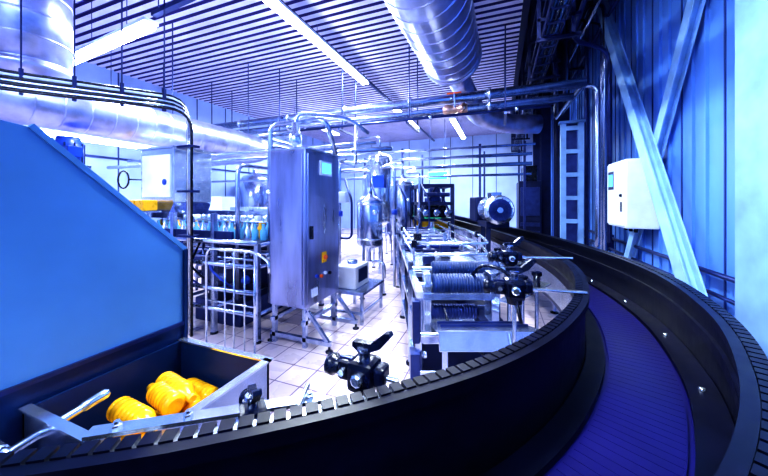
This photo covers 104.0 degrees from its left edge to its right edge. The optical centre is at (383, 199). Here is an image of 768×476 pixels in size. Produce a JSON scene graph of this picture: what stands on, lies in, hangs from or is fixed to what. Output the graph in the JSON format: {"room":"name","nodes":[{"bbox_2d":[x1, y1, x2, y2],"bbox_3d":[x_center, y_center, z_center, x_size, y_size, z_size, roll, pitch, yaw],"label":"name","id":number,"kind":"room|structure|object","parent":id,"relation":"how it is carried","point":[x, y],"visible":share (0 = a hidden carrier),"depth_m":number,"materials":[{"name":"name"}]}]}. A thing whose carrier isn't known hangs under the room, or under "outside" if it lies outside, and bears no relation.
{"room":"processing plant","nodes":[
{"label":"processing plant","id":0,"kind":"room"},
{"bbox_2d":[55,135,90,168],"bbox_3d":[-4.482,0.450,4.296,0.460,2.700,0.340,0,0,21],"label":"motor","id":1,"kind":"object","parent":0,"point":[72,144],"visible":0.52,"depth_m":4.20,"materials":[{"name":"metal"}]},
{"bbox_2d":[25,60,336,224],"bbox_3d":[-6.695,-0.950,10.094,0.230,5.500,20.000,0,0,21],"label":"wall","id":2,"kind":"structure","parent":0,"point":[98,156],"depth_m":8.65,"materials":[{"name":"paint"}]},
{"bbox_2d":[75,0,591,142],"bbox_3d":[-0.901,-4.365,7.929,12.200,1.770,20.140,0,0,21],"label":"ceiling","id":3,"kind":"structure","parent":0,"point":[215,41],"depth_m":7.32,"materials":[{"name":"white metal"}]},
{"bbox_2d":[0,0,72,78],"bbox_3d":[-4.735,-2.510,3.975,0.934,1.980,0.934,0,0,21],"label":"ventilation duct","id":4,"kind":"object","parent":3,"relation":"hanging from","point":[47,25],"visible":0.67,"depth_m":3.78,"materials":[{"name":"silver metal"}]},
{"bbox_2d":[24,63,163,148],"bbox_3d":[-6.046,-2.357,6.546,0.180,2.283,2.650,0,0,21],"label":"lamp","id":5,"kind":"object","parent":3,"relation":"hanging from","point":[52,133],"visible":0.44,"depth_m":6.40,"materials":[{"name":"white plastic"}]},
{"bbox_2d":[0,0,199,336],"bbox_3d":[-4.307,-0.850,2.526,0.680,5.299,4.711,0,0,43],"label":"bundle","id":6,"kind":"object","parent":3,"relation":"hanging from","point":[21,82],"visible":0.99,"depth_m":3.69,"materials":[{"name":"black plastic"}]},
{"bbox_2d":[75,0,158,64],"bbox_3d":[-4.677,-2.958,4.889,3.160,1.083,0.180,0,0,26],"label":"lamp","id":7,"kind":"object","parent":3,"relation":"hanging from","point":[144,25],"visible":0.68,"depth_m":4.56,"materials":[{"name":"white plastic"}]},
{"bbox_2d":[0,22,267,165],"bbox_3d":[-5.874,-2.256,6.201,4.105,2.488,6.530,0,0,21],"label":"ventilation duct","id":8,"kind":"object","parent":3,"relation":"hanging from","point":[138,124],"visible":0.61,"depth_m":4.95,"materials":[{"name":"metal"}]},
{"bbox_2d":[151,0,434,140],"bbox_3d":[0.127,-3.025,10.171,1.905,0.950,13.935,0,0,21],"label":"cable tray","id":9,"kind":"object","parent":3,"relation":"hanging from","point":[173,5],"visible":0.59,"depth_m":4.12,"materials":[{"name":"metal"}]},
{"bbox_2d":[287,107,339,134],"bbox_3d":[-2.829,-3.283,12.646,0.180,0.433,3.550,0,0,21],"label":"lamp","id":10,"kind":"object","parent":3,"relation":"hanging from","point":[333,132],"visible":0.25,"depth_m":13.72,"materials":[{"name":"white plastic"}]},
{"bbox_2d":[263,0,368,84],"bbox_3d":[-1.161,-3.308,6.426,0.180,0.383,3.750,0,0,21],"label":"lamp","id":11,"kind":"object","parent":3,"relation":"hanging from","point":[278,6],"visible":1,"depth_m":5.79,"materials":[{"name":"white plastic"}]},
{"bbox_2d":[386,96,418,128],"bbox_3d":[0.805,-3.308,11.509,0.180,0.383,3.650,0,0,21],"label":"lamp","id":12,"kind":"object","parent":3,"relation":"hanging from","point":[413,123],"visible":0.22,"depth_m":11.53,"materials":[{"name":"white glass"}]},
{"bbox_2d":[211,2,600,247],"bbox_3d":[-0.914,-2.053,8.319,11.295,5.994,2.259,0,0,21],"label":"pipe","id":13,"kind":"object","parent":3,"relation":"attached to","point":[463,109],"visible":0.64,"depth_m":6.62,"materials":[{"name":"silver metal"}]},
{"bbox_2d":[450,116,465,138],"bbox_3d":[3.115,-3.183,12.492,0.180,0.633,3.550,0,0,21],"label":"lamp","id":14,"kind":"object","parent":3,"relation":"hanging from","point":[453,120],"visible":0.89,"depth_m":12.06,"materials":[{"name":"white plastic"}]},
{"bbox_2d":[384,0,543,133],"bbox_3d":[1.028,-2.671,4.514,2.066,1.658,10.293,0,0,30],"label":"ventilation duct","id":15,"kind":"object","parent":3,"relation":"hanging from","point":[443,35],"visible":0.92,"depth_m":4.70,"materials":[{"name":"metal"}]},
{"bbox_2d":[511,0,581,151],"bbox_3d":[4.432,-3.743,9.008,0.730,2.695,13.600,0,0,21],"label":"cable tray","id":16,"kind":"object","parent":3,"relation":"hanging from","point":[554,18],"visible":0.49,"depth_m":5.12,"materials":[{"name":"metal"}]},
{"bbox_2d":[551,0,618,113],"bbox_3d":[5.201,-4.330,8.175,0.495,1.520,14.000,0,0,21],"label":"pipes","id":17,"kind":"object","parent":3,"relation":"attached to","point":[598,3],"visible":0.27,"depth_m":6.64,"materials":[{"name":"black metal"}]},
{"bbox_2d":[188,228,559,415],"bbox_3d":[-1.020,1.860,7.899,12.400,0.120,20.400,0,0,21],"label":"floor","id":18,"kind":"structure","parent":0,"point":[293,366],"depth_m":4.01,"materials":[{"name":"tile"}]},
{"bbox_2d":[0,120,187,445],"bbox_3d":[-2.069,0.765,0.729,1.415,2.070,2.267,0,0,21],"label":"machine","id":19,"kind":"object","parent":18,"relation":"on","point":[91,285],"visible":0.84,"depth_m":1.12,"materials":[{"name":"blue paint"}]},
{"bbox_2d":[0,389,110,453],"bbox_3d":[-1.136,0.756,1.006,0.125,0.126,0.311,0,0,32],"label":"lever","id":20,"kind":"object","parent":19,"relation":"attached to","point":[103,394],"visible":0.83,"depth_m":1.02,"materials":[{"name":"metal"}]},
{"bbox_2d":[18,337,272,450],"bbox_3d":[-0.849,1.246,1.154,0.565,1.108,0.560,0,0,21],"label":"bin","id":21,"kind":"object","parent":18,"relation":"on","point":[231,370],"visible":0.5,"depth_m":1.24,"materials":[{"name":"metal"}]},
{"bbox_2d":[105,371,218,440],"bbox_3d":[-0.819,0.931,1.147,0.503,0.334,0.496,0,0,21],"label":"bottles","id":22,"kind":"object","parent":21,"relation":"in","point":[171,393],"visible":0.18,"depth_m":1.20,"materials":[{"name":"plastic"}]},
{"bbox_2d":[129,200,161,217],"bbox_3d":[-4.304,0.900,5.020,1.350,1.800,0.300,0,0,21],"label":"crates","id":23,"kind":"object","parent":18,"relation":"on","point":[147,206],"visible":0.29,"depth_m":4.74,"materials":[{"name":"plastic"}]},
{"bbox_2d":[117,145,215,244],"bbox_3d":[-3.892,0.455,5.411,1.264,2.690,0.914,0,0,21],"label":"box","id":24,"kind":"object","parent":18,"relation":"on","point":[163,168],"visible":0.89,"depth_m":5.11,"materials":[{"name":"metal"}]},
{"bbox_2d":[193,197,266,259],"bbox_3d":[-4.299,0.850,8.846,4.000,1.900,1.000,0,0,21],"label":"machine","id":25,"kind":"object","parent":18,"relation":"on","point":[218,203],"visible":0.17,"depth_m":8.75,"materials":[{"name":"metal"}]},
{"bbox_2d":[205,248,269,353],"bbox_3d":[-1.714,1.183,3.450,1.013,1.234,0.099,0,0,21],"label":"guard rail","id":26,"kind":"object","parent":18,"relation":"on","point":[209,249],"visible":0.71,"depth_m":3.45,"materials":[{"name":"metal"}]},
{"bbox_2d":[157,209,323,344],"bbox_3d":[-2.641,0.990,4.954,2.899,1.620,1.563,0,0,21],"label":"conveyor","id":27,"kind":"object","parent":18,"relation":"on","point":[216,229],"visible":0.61,"depth_m":4.28,"materials":[{"name":"silver metal"}]},
{"bbox_2d":[107,111,368,302],"bbox_3d":[-3.381,-0.150,6.402,7.475,3.300,3.164,0,0,21],"label":"looped process pipework","id":28,"kind":"object","parent":27,"relation":"attached to","point":[295,138],"visible":0.71,"depth_m":4.21,"materials":[{"name":"silver metal"}]},
{"bbox_2d":[240,169,266,206],"bbox_3d":[-3.771,0.300,11.322,3.900,3.000,1.100,0,0,21],"label":"storage tanks","id":29,"kind":"object","parent":18,"relation":"on","point":[252,194],"visible":0.18,"depth_m":11.36,"materials":[{"name":"silver metal"}]},
{"bbox_2d":[267,147,358,353],"bbox_3d":[-0.923,0.584,4.018,0.947,2.432,0.830,0,0,21],"label":"tall cabinet","id":30,"kind":"object","parent":18,"relation":"on","point":[304,181],"visible":1,"depth_m":3.72,"materials":[{"name":"metal"}]},
{"bbox_2d":[331,259,382,324],"bbox_3d":[-0.413,1.370,4.770,0.550,0.860,0.800,0,0,21],"label":"cart","id":31,"kind":"object","parent":18,"relation":"on","point":[354,279],"visible":0.93,"depth_m":4.54,"materials":[{"name":"silver metal"}]},
{"bbox_2d":[341,170,385,299],"bbox_3d":[-0.372,0.611,5.760,0.552,2.381,0.841,0,0,-42],"label":"tank","id":32,"kind":"object","parent":18,"relation":"on","point":[369,207],"visible":0.92,"depth_m":5.49,"materials":[{"name":"silver metal"}]},
{"bbox_2d":[358,159,387,253],"bbox_3d":[-0.327,0.211,10.001,0.825,3.181,0.942,0,0,-30],"label":"tank","id":33,"kind":"object","parent":18,"relation":"on","point":[364,176],"visible":0.23,"depth_m":9.86,"materials":[{"name":"silver metal"}]},
{"bbox_2d":[360,136,392,267],"bbox_3d":[-0.164,0.011,8.354,0.687,3.581,0.892,0,0,-36],"label":"tank","id":34,"kind":"object","parent":18,"relation":"on","point":[375,161],"visible":0.66,"depth_m":8.05,"materials":[{"name":"metal"}]},
{"bbox_2d":[0,215,767,475],"bbox_3d":[1.863,1.198,6.750,3.003,1.204,14.533,0,0,14],"label":"conveyor","id":35,"kind":"object","parent":18,"relation":"on","point":[642,373],"visible":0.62,"depth_m":1.14,"materials":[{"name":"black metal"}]},
{"bbox_2d":[82,383,324,441],"bbox_3d":[-0.304,1.222,0.994,1.284,1.156,0.242,0,0,-14],"label":"bar","id":36,"kind":"object","parent":35,"relation":"attached to","point":[151,424],"visible":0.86,"depth_m":0.91,"materials":[{"name":"silver metal"}]},
{"bbox_2d":[236,383,266,422],"bbox_3d":[-0.433,0.833,0.965,0.103,0.534,0.244,0,0,-34],"label":"clamp","id":37,"kind":"object","parent":36,"relation":"attached to","point":[251,401],"visible":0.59,"depth_m":0.94,"materials":[{"name":"black metal"}]},
{"bbox_2d":[324,331,398,395],"bbox_3d":[-0.086,0.781,1.081,0.289,0.638,0.123,0,0,21],"label":"clamp","id":38,"kind":"object","parent":36,"relation":"attached to","point":[362,371],"visible":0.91,"depth_m":1.05,"materials":[{"name":"black plastic"}]},
{"bbox_2d":[338,158,429,295],"bbox_3d":[0.114,0.435,7.031,1.602,2.729,3.616,0,0,21],"label":"pipes","id":39,"kind":"object","parent":18,"relation":"on","point":[378,181],"visible":0.65,"depth_m":6.23,"materials":[{"name":"silver metal"}]},
{"bbox_2d":[391,162,414,231],"bbox_3d":[0.488,0.361,8.636,0.703,2.881,0.898,0,0,-35],"label":"tank","id":40,"kind":"object","parent":18,"relation":"on","point":[407,186],"visible":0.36,"depth_m":8.30,"materials":[{"name":"silver metal"}]},
{"bbox_2d":[386,193,441,235],"bbox_3d":[1.567,0.725,15.144,2.800,2.150,1.020,0,0,21],"label":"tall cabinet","id":41,"kind":"object","parent":18,"relation":"on","point":[424,198],"visible":0.08,"depth_m":15.10,"materials":[{"name":"silver metal"}]},
{"bbox_2d":[414,184,454,251],"bbox_3d":[1.450,0.677,8.914,1.016,2.245,1.488,0,0,0],"label":"station","id":42,"kind":"object","parent":18,"relation":"on","point":[438,210],"visible":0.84,"depth_m":8.26,"materials":[{"name":"black metal"}]},
{"bbox_2d":[396,218,550,380],"bbox_3d":[1.038,1.120,5.028,1.618,1.360,6.066,0,0,0],"label":"machine","id":43,"kind":"object","parent":18,"relation":"on","point":[446,314],"visible":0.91,"depth_m":2.70,"materials":[{"name":"silver metal"}]},
{"bbox_2d":[470,192,514,256],"bbox_3d":[2.066,0.830,5.883,0.553,1.940,1.234,0,0,0],"label":"motor","id":44,"kind":"object","parent":18,"relation":"on","point":[495,210],"visible":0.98,"depth_m":5.40,"materials":[{"name":"metal"}]},
{"bbox_2d":[516,165,541,232],"bbox_3d":[4.807,0.350,10.005,0.650,2.900,1.470,0,0,21],"label":"housing","id":45,"kind":"object","parent":18,"relation":"on","point":[533,187],"visible":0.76,"depth_m":9.37,"materials":[{"name":"metal"}]},
{"bbox_2d":[533,94,539,180],"bbox_3d":[6.628,-1.650,12.983,0.300,6.900,0.310,0,0,21],"label":"steel column","id":46,"kind":"structure","parent":18,"relation":"on","point":[536,137],"depth_m":12.84,"materials":[{"name":"metal"}]},
{"bbox_2d":[540,64,550,235],"bbox_3d":[5.727,-1.650,10.652,0.300,6.900,0.310,0,0,21],"label":"steel column","id":47,"kind":"structure","parent":18,"relation":"on","point":[545,134],"depth_m":10.50,"materials":[{"name":"metal"}]},
{"bbox_2d":[554,19,568,237],"bbox_3d":[4.645,-1.650,7.853,0.300,6.900,0.310,0,0,21],"label":"steel column","id":48,"kind":"structure","parent":18,"relation":"on","point":[565,117],"depth_m":7.74,"materials":[{"name":"metal"}]},
{"bbox_2d":[558,119,585,243],"bbox_3d":[4.048,0.050,6.476,0.480,3.500,0.200,0,0,21],"label":"lattice column","id":49,"kind":"structure","parent":18,"relation":"on","point":[571,131],"depth_m":6.47,"materials":[{"name":"metal"}]},
{"bbox_2d":[551,0,611,250],"bbox_3d":[4.039,-1.317,5.943,0.821,6.234,18.023,0,0,24],"label":"pipes","id":50,"kind":"object","parent":18,"relation":"on","point":[605,60],"visible":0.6,"depth_m":5.83,"materials":[{"name":"silver metal"}]},
{"bbox_2d":[587,0,707,296],"bbox_3d":[3.939,-1.650,4.642,0.400,6.900,4.500,0,0,21],"label":"beam","id":51,"kind":"structure","parent":18,"relation":"on","point":[651,148],"depth_m":3.93,"materials":[{"name":"white metal"}]},
{"bbox_2d":[735,0,767,357],"bbox_3d":[3.041,-1.650,2.277,0.350,6.900,0.480,0,0,21],"label":"wall","id":52,"kind":"structure","parent":18,"relation":"on","point":[751,16],"depth_m":2.37,"materials":[{"name":"white paint"}]},
{"bbox_3d":[1.564,1.325,9.313,1.100,0.950,0.800,0,0,21],"label":"work table","id":53,"kind":"object","parent":18,"relation":"on","visible":0},
{"bbox_2d":[417,221,427,226],"bbox_3d":[1.292,0.725,9.413,0.440,0.250,0.510,0,0,21],"label":"plastic crate","id":54,"kind":"object","parent":53,"relation":"on","point":[424,224],"visible":0.2,"depth_m":9.17,"materials":[{"name":"yellow plastic"}]},
{"bbox_2d":[434,222,450,227],"bbox_3d":[1.805,0.725,9.214,0.440,0.250,0.510,0,0,21],"label":"plastic crate","id":55,"kind":"object","parent":53,"relation":"on","point":[439,223],"visible":0.26,"depth_m":8.99,"materials":[{"name":"yellow plastic"}]},
{"bbox_2d":[337,111,532,229],"bbox_3d":[2.621,-1.650,17.314,12.400,6.900,0.212,0,0,21],"label":"wall","id":56,"kind":"structure","parent":0,"point":[465,187],"depth_m":16.65,"materials":[{"name":"white paint"}]},
{"bbox_2d":[338,141,535,229],"bbox_3d":[0.417,-0.100,12.169,10.000,3.800,3.118,0,0,21],"label":"pipe","id":57,"kind":"object","parent":56,"relation":"attached to","point":[524,144],"visible":0.55,"depth_m":9.78,"materials":[{"name":"silver metal"}]},
{"bbox_2d":[428,171,447,179],"bbox_3d":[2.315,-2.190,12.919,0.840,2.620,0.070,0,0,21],"label":"exit sign","id":58,"kind":"object","parent":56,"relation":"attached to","point":[442,172],"visible":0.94,"depth_m":12.89,"materials":[{"name":"green plastic"}]},
{"bbox_2d":[488,236,572,320],"bbox_3d":[1.325,1.067,2.710,0.740,1.467,0.148,0,0,9],"label":"clamp","id":59,"kind":"object","parent":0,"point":[508,257],"visible":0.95,"depth_m":2.72,"materials":[{"name":"black plastic"}]},
{"bbox_2d":[483,258,587,342],"bbox_3d":[0.959,1.091,1.929,0.616,1.418,0.154,0,0,21],"label":"clamp","id":60,"kind":"object","parent":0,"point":[515,289],"visible":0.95,"depth_m":1.94,"materials":[{"name":"black plastic"}]},
{"bbox_2d":[551,0,734,316],"bbox_3d":[4.656,-1.650,5.705,0.230,6.900,20.000,0,0,21],"label":"wall","id":61,"kind":"structure","parent":0,"point":[698,161],"depth_m":3.79,"materials":[{"name":"blue metal"}]},
{"bbox_2d":[607,158,659,232],"bbox_3d":[3.951,-0.060,4.798,0.490,1.120,0.800,0,0,21],"label":"wall control box","id":62,"kind":"object","parent":61,"relation":"attached to","point":[630,206],"visible":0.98,"depth_m":4.48,"materials":[{"name":"white metal"}]},
{"bbox_2d":[584,228,734,305],"bbox_3d":[3.984,0.885,4.356,0.110,0.330,13.000,0,0,21],"label":"pipe","id":63,"kind":"object","parent":61,"relation":"attached to","point":[610,245],"visible":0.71,"depth_m":4.05,"materials":[{"name":"metal"}]}
]}

